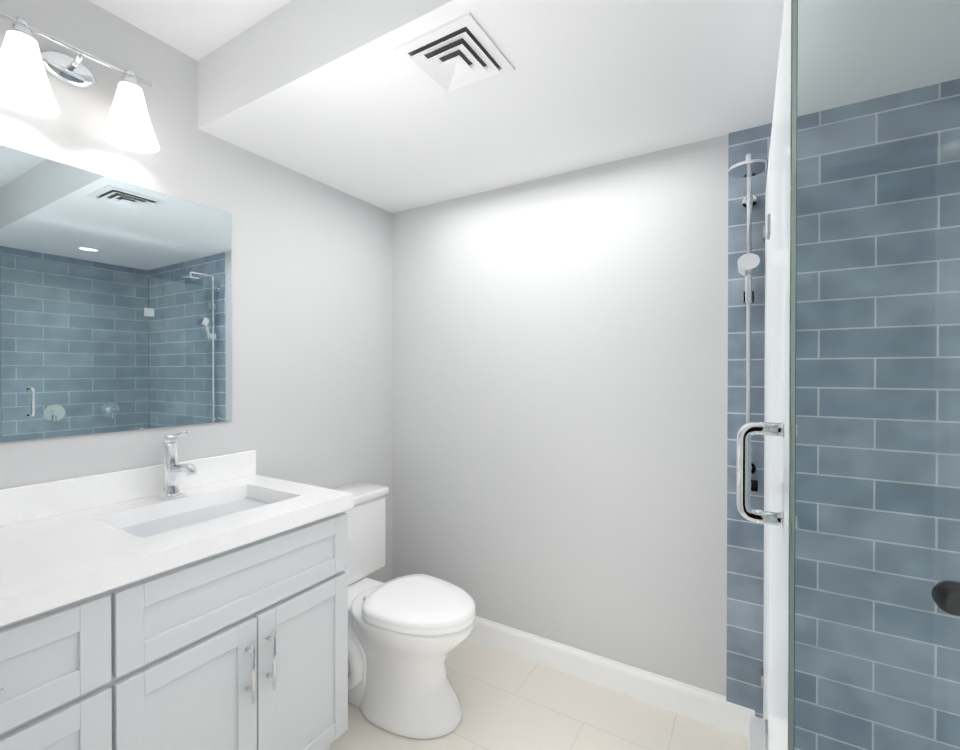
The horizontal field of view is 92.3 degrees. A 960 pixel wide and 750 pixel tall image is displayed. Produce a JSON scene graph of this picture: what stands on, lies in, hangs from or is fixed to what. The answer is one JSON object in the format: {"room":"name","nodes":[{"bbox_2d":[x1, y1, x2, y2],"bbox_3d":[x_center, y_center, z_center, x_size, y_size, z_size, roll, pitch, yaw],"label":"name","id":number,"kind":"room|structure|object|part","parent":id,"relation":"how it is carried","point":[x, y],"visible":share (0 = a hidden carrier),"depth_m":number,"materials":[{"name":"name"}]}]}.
{"room":"bathroom","nodes":[
{"label":"bathroom","id":0,"kind":"room"},
{"bbox_2d":[88,0,290,60],"bbox_3d":[-0.128,-1.198,0.434,2.870,0.100,1.220,0,0,31],"label":"ceiling","id":1,"kind":"structure","parent":0,"point":[197,30],"depth_m":1.49,"materials":[{"name":"white paint"}]},
{"bbox_2d":[0,0,392,582],"bbox_3d":[-1.100,0.043,1.706,0.100,2.600,2.375,0,0,31],"label":"wall","id":2,"kind":"structure","parent":0,"point":[312,334],"depth_m":1.91,"materials":[{"name":"grey paint"}]},
{"bbox_2d":[0,12,159,152],"bbox_3d":[-1.160,-0.837,1.334,0.172,0.229,0.394,0,0,31],"label":"sconce","id":3,"kind":"object","parent":2,"relation":"attached to","point":[26,63],"visible":0.98,"depth_m":1.33,"materials":[{"name":"white glass"}]},
{"bbox_3d":[-1.213,-0.807,1.223,0.148,0.171,0.148,0,0,31],"label":"lamp shade","id":4,"kind":"part","parent":3,"relation":"part of","materials":[{"name":"white glass"}]},
{"bbox_3d":[-1.086,-0.809,1.433,0.148,0.171,0.148,0,0,31],"label":"lamp shade","id":5,"kind":"part","parent":3,"relation":"part of","materials":[{"name":"white glass"}]},
{"bbox_2d":[0,145,231,441],"bbox_3d":[-1.231,-0.222,1.381,0.006,0.808,0.992,0,0,31],"label":"mirror","id":6,"kind":"object","parent":2,"relation":"attached to","point":[115,305],"visible":1,"depth_m":1.46,"materials":[{"name":"silver mirror"}]},
{"bbox_2d":[198,0,783,212],"bbox_3d":[0.460,-1.080,1.408,2.870,0.350,1.055,0,0,31],"label":"ceiling soffit","id":7,"kind":"structure","parent":0,"point":[342,96],"depth_m":1.50,"materials":[{"name":"white paint"}]},
{"bbox_2d":[393,12,514,96],"bbox_3d":[-0.069,-0.892,1.318,0.250,0.024,0.250,0,0,31],"label":"air vent","id":8,"kind":"object","parent":7,"relation":"attached to","point":[458,54],"visible":1,"depth_m":1.29,"materials":[{"name":"white"}]},
{"bbox_2d":[330,638,747,749],"bbox_3d":[0.171,1.398,0.946,3.070,0.100,2.375,0,0,31],"label":"floor","id":9,"kind":"structure","parent":0,"point":[508,701],"depth_m":1.80,"materials":[{"name":"tile"}]},
{"bbox_2d":[0,431,353,749],"bbox_3d":[-0.991,0.765,1.216,0.592,1.162,1.222,0,0,31],"label":"bathroom vanity","id":10,"kind":"object","parent":9,"relation":"on","point":[172,602],"visible":1,"depth_m":1.22,"materials":[{"name":"white paint"}]},
{"bbox_3d":[-0.785,0.839,1.020,0.036,0.534,0.728,0,0,31],"label":"handle","id":11,"kind":"part","parent":10,"relation":"part of","materials":[{"name":"silver metal"}]},
{"bbox_2d":[161,431,196,498],"bbox_3d":[-0.990,0.295,1.522,0.173,0.228,0.060,0,0,31],"label":"faucet","id":12,"kind":"object","parent":10,"relation":"on","point":[172,468],"depth_m":1.53,"materials":[{"name":"silver metal"}]},
{"bbox_2d":[333,482,475,738],"bbox_3d":[-0.400,0.946,1.940,0.854,0.790,0.520,0,0,31],"label":"toilet","id":13,"kind":"object","parent":9,"relation":"on","point":[407,634],"visible":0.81,"depth_m":1.77,"materials":[{"name":"white ceramic"}]},
{"bbox_3d":[-0.671,0.569,2.101,0.221,0.038,0.520,0,0,31],"label":"tank lid","id":14,"kind":"part","parent":13,"relation":"part of","materials":[{"name":"white ceramic"}]},
{"bbox_3d":[-0.674,0.767,2.104,0.209,0.357,0.500,0,0,31],"label":"tank","id":15,"kind":"part","parent":13,"relation":"part of","materials":[{"name":"white ceramic"}]},
{"bbox_3d":[-0.228,0.909,1.835,0.452,0.053,0.377,0,0,31],"label":"seat","id":16,"kind":"part","parent":13,"relation":"part of","materials":[{"name":"white plastic"}]},
{"bbox_2d":[748,715,763,749],"bbox_3d":[1.162,1.304,0.906,1.096,0.090,1.217,0,0,30],"label":"sill","id":17,"kind":"structure","parent":9,"relation":"on","point":[755,734],"depth_m":1.61,"materials":[{"name":"stone"}]},
{"bbox_2d":[736,0,959,749],"bbox_3d":[1.161,0.304,0.922,1.118,1.911,1.178,0,0,30],"label":"glass","id":18,"kind":"object","parent":17,"relation":"on","point":[858,428],"visible":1,"depth_m":0.62,"materials":[{"name":"clear glass"}]},
{"bbox_3d":[0.487,0.167,0.784,0.089,0.176,0.026,0,0,30],"label":"handle","id":19,"kind":"part","parent":18,"relation":"part of","materials":[{"name":"silver metal"}]},
{"bbox_3d":[1.188,0.298,0.906,1.058,1.644,1.178,0,0,30],"label":"hinge frame","id":20,"kind":"part","parent":18,"relation":"part of","materials":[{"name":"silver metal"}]},
{"bbox_3d":[0.633,0.297,0.980,0.008,1.899,0.712,0,0,30],"label":"door","id":21,"kind":"part","parent":18,"relation":"part of","materials":[{"name":"white glass"}]},
{"bbox_2d":[392,134,728,695],"bbox_3d":[0.802,0.042,1.884,2.970,2.600,0.100,0,0,31],"label":"wall","id":22,"kind":"structure","parent":0,"point":[560,374],"depth_m":2.05,"materials":[{"name":"grey paint"}]},
{"bbox_2d":[467,616,754,737],"bbox_3d":[0.263,1.280,2.152,1.752,0.120,0.014,0,0,31],"label":"baseboard","id":23,"kind":"structure","parent":22,"relation":"attached to","point":[703,705],"depth_m":1.95,"materials":[{"name":"white paint"}]},
{"bbox_2d":[726,123,771,717],"bbox_3d":[1.444,0.220,1.434,1.189,2.250,0.008,0,0,31],"label":"wall tile","id":24,"kind":"structure","parent":22,"relation":"attached to","point":[745,571],"depth_m":1.71,"materials":[{"name":"blue tile"}]},
{"bbox_2d":[728,153,767,491],"bbox_3d":[0.923,-0.160,1.587,0.120,1.148,0.264,0,0,31],"label":"riser rail","id":25,"kind":"object","parent":24,"relation":"attached to","point":[748,263],"visible":0.94,"depth_m":1.64,"materials":[{"name":"silver metal"}]}
]}

